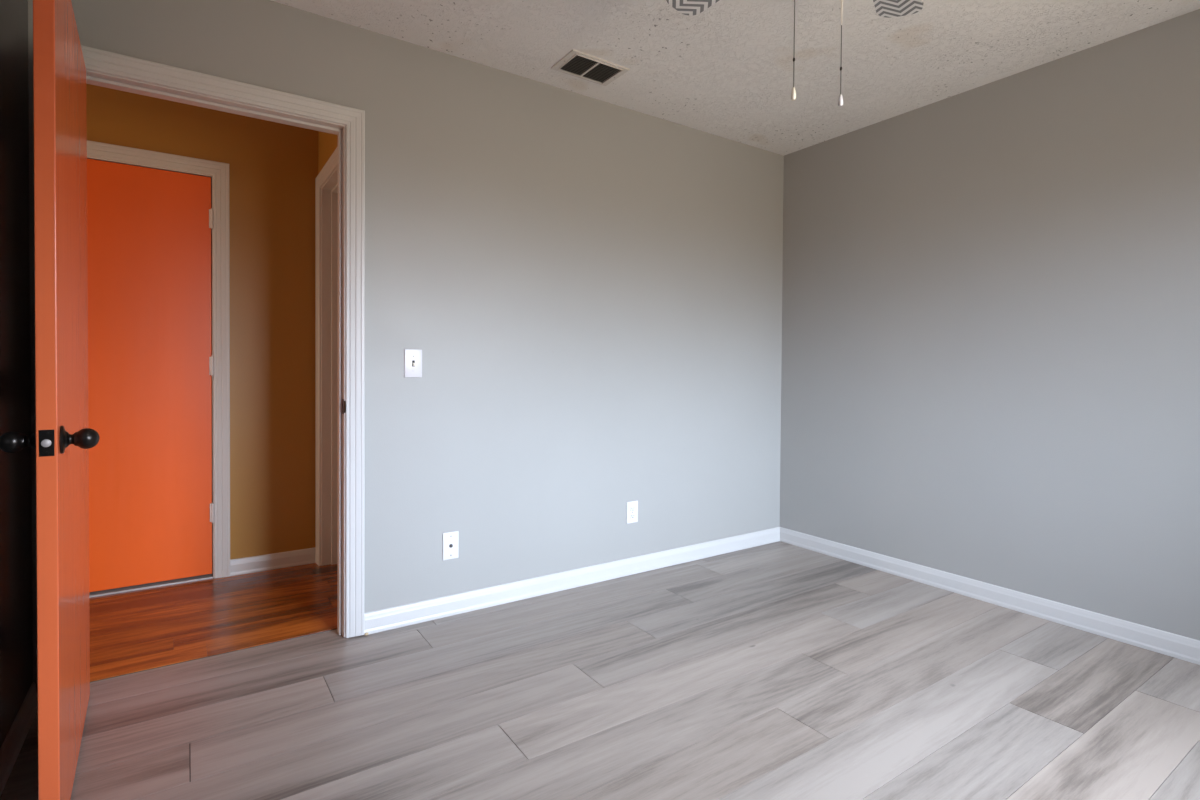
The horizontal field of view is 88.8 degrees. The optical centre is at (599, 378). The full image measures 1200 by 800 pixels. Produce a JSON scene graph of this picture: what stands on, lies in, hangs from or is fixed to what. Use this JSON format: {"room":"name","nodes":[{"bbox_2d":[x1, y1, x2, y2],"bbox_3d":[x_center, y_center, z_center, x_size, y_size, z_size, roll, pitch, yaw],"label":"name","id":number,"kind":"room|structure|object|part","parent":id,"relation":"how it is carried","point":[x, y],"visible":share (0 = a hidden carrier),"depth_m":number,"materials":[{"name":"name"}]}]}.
{"room":"empty bedroom","nodes":[
{"label":"empty bedroom","id":0,"kind":"room"},
{"bbox_2d":[0,0,32,747],"bbox_3d":[-0.838,-0.133,0.426,0.100,2.510,3.520,0,1,-34],"label":"wall","id":1,"kind":"structure","parent":0,"point":[16,655],"depth_m":1.74,"materials":[{"name":"grey paint"}]},
{"bbox_2d":[0,682,37,795],"bbox_3d":[-0.832,1.028,0.525,0.015,0.086,3.399,0,1,-34],"label":"baseboard","id":2,"kind":"structure","parent":1,"relation":"attached to","point":[14,740],"depth_m":1.71,"materials":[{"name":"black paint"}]},
{"bbox_2d":[86,84,317,559],"bbox_3d":[-2.776,-0.179,2.626,3.271,2.510,0.110,0,1,-34],"label":"wall","id":3,"kind":"structure","parent":0,"point":[273,166],"depth_m":3.23,"materials":[{"name":"paint"}]},
{"bbox_2d":[87,159,213,597],"bbox_3d":[-2.307,0.003,2.906,0.808,2.042,0.177,0,1,-34],"label":"door","id":4,"kind":"structure","parent":3,"relation":"in","point":[151,360],"depth_m":2.97,"materials":[{"name":"orange paint"}]},
{"bbox_2d":[87,140,229,577],"bbox_3d":[-2.324,-0.035,2.923,0.948,2.115,0.128,0,1,-34],"label":"door frame","id":5,"kind":"structure","parent":3,"relation":"attached to","point":[218,172],"depth_m":3.11,"materials":[{"name":"white paint"}]},
{"bbox_2d":[230,547,315,575],"bbox_3d":[-1.735,0.980,3.275,0.425,0.086,0.015,0,1,-34],"label":"baseboard","id":6,"kind":"structure","parent":3,"relation":"attached to","point":[246,565],"depth_m":3.26,"materials":[{"name":"white paint"}]},
{"bbox_2d":[318,131,337,173],"bbox_3d":[-1.233,-0.175,3.008,0.115,2.510,0.981,0,1,-34],"label":"wall","id":7,"kind":"structure","parent":0,"point":[327,142],"depth_m":3.20,"materials":[{"name":"paint"}]},
{"bbox_2d":[315,146,337,565],"bbox_3d":[-1.252,-0.030,3.021,0.132,2.115,0.921,0,1,-34],"label":"door frame","id":8,"kind":"structure","parent":7,"relation":"attached to","point":[326,182],"depth_m":3.33,"materials":[{"name":"white paint"}]},
{"bbox_2d":[28,0,783,688],"bbox_3d":[-1.200,-0.165,2.371,5.800,2.510,0.113,0,1,-34],"label":"wall","id":9,"kind":"structure","parent":0,"point":[588,290],"depth_m":2.88,"materials":[{"name":"grey paint"}]},
{"bbox_2d":[0,0,99,799],"bbox_3d":[-1.427,0.028,1.641,0.169,2.020,0.833,0,1,-36],"label":"door","id":10,"kind":"structure","parent":9,"relation":"in","point":[62,439],"depth_m":1.37,"materials":[{"name":"orange paint"}]},
{"bbox_3d":[-1.269,0.138,1.330,0.056,0.048,0.048,0,1,-36],"label":"knob","id":11,"kind":"part","parent":10,"relation":"part of","materials":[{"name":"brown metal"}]},
{"bbox_3d":[-1.187,0.139,1.314,0.025,0.057,0.003,0,1,-36],"label":"latch plate","id":12,"kind":"part","parent":10,"relation":"part of","materials":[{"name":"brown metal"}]},
{"bbox_3d":[-1.178,0.138,1.397,0.056,0.048,0.048,0,1,-36],"label":"knob","id":13,"kind":"part","parent":10,"relation":"part of","materials":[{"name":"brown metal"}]},
{"bbox_2d":[81,45,364,637],"bbox_3d":[-1.388,-0.014,2.248,0.971,2.106,0.147,0,1,-34],"label":"door frame","id":14,"kind":"structure","parent":9,"relation":"attached to","point":[107,69],"depth_m":2.43,"materials":[{"name":"white paint"}]},
{"bbox_3d":[-1.021,0.113,2.443,0.006,0.060,0.048,0,1,-34],"label":"strike plate","id":15,"kind":"part","parent":14,"relation":"part of","materials":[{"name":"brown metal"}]},
{"bbox_2d":[404,349,421,377],"bbox_3d":[-0.784,-0.062,2.576,0.074,0.119,0.017,0,1,-34],"label":"light switch","id":16,"kind":"object","parent":9,"relation":"attached to","point":[412,357],"visible":1,"depth_m":2.58,"materials":[{"name":"white plastic"}]},
{"bbox_2d":[443,531,458,559],"bbox_3d":[-0.652,0.734,2.682,0.072,0.119,0.015,0,1,-34],"label":"outlet","id":17,"kind":"object","parent":9,"relation":"attached to","point":[450,539],"visible":1,"depth_m":2.68,"materials":[{"name":"white plastic"}]},
{"bbox_2d":[364,527,779,635],"bbox_3d":[0.098,0.994,3.189,2.540,0.086,0.021,0,1,-34],"label":"baseboard","id":18,"kind":"structure","parent":9,"relation":"attached to","point":[381,620],"depth_m":2.95,"materials":[{"name":"white paint"}]},
{"bbox_2d":[627,501,637,523],"bbox_3d":[0.172,0.709,3.240,0.072,0.114,0.008,0,1,-34],"label":"power outlet","id":19,"kind":"object","parent":9,"relation":"attached to","point":[632,507],"visible":1,"depth_m":3.24,"materials":[{"name":"white plastic"}]},
{"bbox_2d":[0,541,1199,799],"bbox_3d":[-0.533,1.083,1.387,5.600,0.054,4.493,0,1,-34],"label":"floor","id":20,"kind":"structure","parent":0,"point":[779,670],"depth_m":2.02,"materials":[{"name":"grey wood"}]},
{"bbox_2d":[271,0,1199,155],"bbox_3d":[0.645,-1.424,1.472,3.537,0.100,3.400,0,1,-34],"label":"ceiling","id":21,"kind":"structure","parent":0,"point":[725,70],"depth_m":2.55,"materials":[{"name":"white paint"}]},
{"bbox_2d":[551,49,628,85],"bbox_3d":[-0.044,-1.393,2.761,0.298,0.010,0.192,0,1,-34],"label":"ceiling vent","id":22,"kind":"object","parent":21,"relation":"in","point":[575,63],"visible":1,"depth_m":2.75,"materials":[{"name":"white metal"}]},
{"bbox_3d":[-0.095,-1.393,2.726,0.114,0.008,0.153,0,1,-34],"label":"louver panel","id":23,"kind":"part","parent":22,"relation":"part of","materials":[{"name":"black metal"}]},
{"bbox_3d":[0.007,-1.393,2.795,0.114,0.008,0.153,0,1,-34],"label":"louver panel","id":24,"kind":"part","parent":22,"relation":"part of","materials":[{"name":"black metal"}]},
{"bbox_2d":[666,0,923,106],"bbox_3d":[0.578,-1.018,1.440,1.171,0.713,1.143,0,1,-34],"label":"ceiling fan","id":25,"kind":"object","parent":21,"relation":"hanging from","point":[884,8],"visible":1,"depth_m":1.86,"materials":[{"name":"white metal"}]},
{"bbox_3d":[0.361,-1.140,1.727,0.132,0.006,0.418,10,-5,-38],"label":"fan blade","id":26,"kind":"part","parent":25,"relation":"part of","materials":[{"name":"grey"}]},
{"bbox_3d":[0.471,-0.692,1.490,0.012,0.031,0.012,0,1,-34],"label":"pull knob","id":27,"kind":"part","parent":25,"relation":"part of","materials":[{"name":"beige plastic"}]},
{"bbox_3d":[0.473,-0.945,1.486,0.002,0.481,0.002,0,1,-34],"label":"pull chain","id":28,"kind":"part","parent":25,"relation":"part of","materials":[{"name":"black metal"}]},
{"bbox_3d":[0.585,-0.676,1.490,0.012,0.028,0.012,0,1,-34],"label":"pull knob","id":29,"kind":"part","parent":25,"relation":"part of","materials":[{"name":"white plastic"}]},
{"bbox_3d":[0.586,-0.772,1.488,0.002,0.170,0.002,0,1,-34],"label":"pull chain","id":30,"kind":"part","parent":25,"relation":"part of","materials":[{"name":"black metal"}]},
{"bbox_3d":[0.588,-1.021,1.485,0.003,0.328,0.003,1,1,33],"label":"cord","id":31,"kind":"part","parent":25,"relation":"part of","materials":[{"name":"white"}]},
{"bbox_3d":[0.830,-1.137,1.747,0.132,0.006,0.418,11,6,33],"label":"fan blade","id":32,"kind":"part","parent":25,"relation":"part of","materials":[{"name":"grey"}]},
{"bbox_2d":[780,9,1199,640],"bbox_3d":[2.178,-0.143,2.458,0.100,2.510,3.520,0,1,-34],"label":"wall","id":33,"kind":"structure","parent":0,"point":[990,361],"depth_m":2.78,"materials":[{"name":"grey paint"}]},
{"bbox_2d":[780,527,1199,664],"bbox_3d":[2.089,1.018,2.493,0.015,0.086,3.400,0,1,-34],"label":"baseboard","id":34,"kind":"structure","parent":33,"relation":"attached to","point":[1156,640],"depth_m":2.78,"materials":[{"name":"white paint"}]}
]}

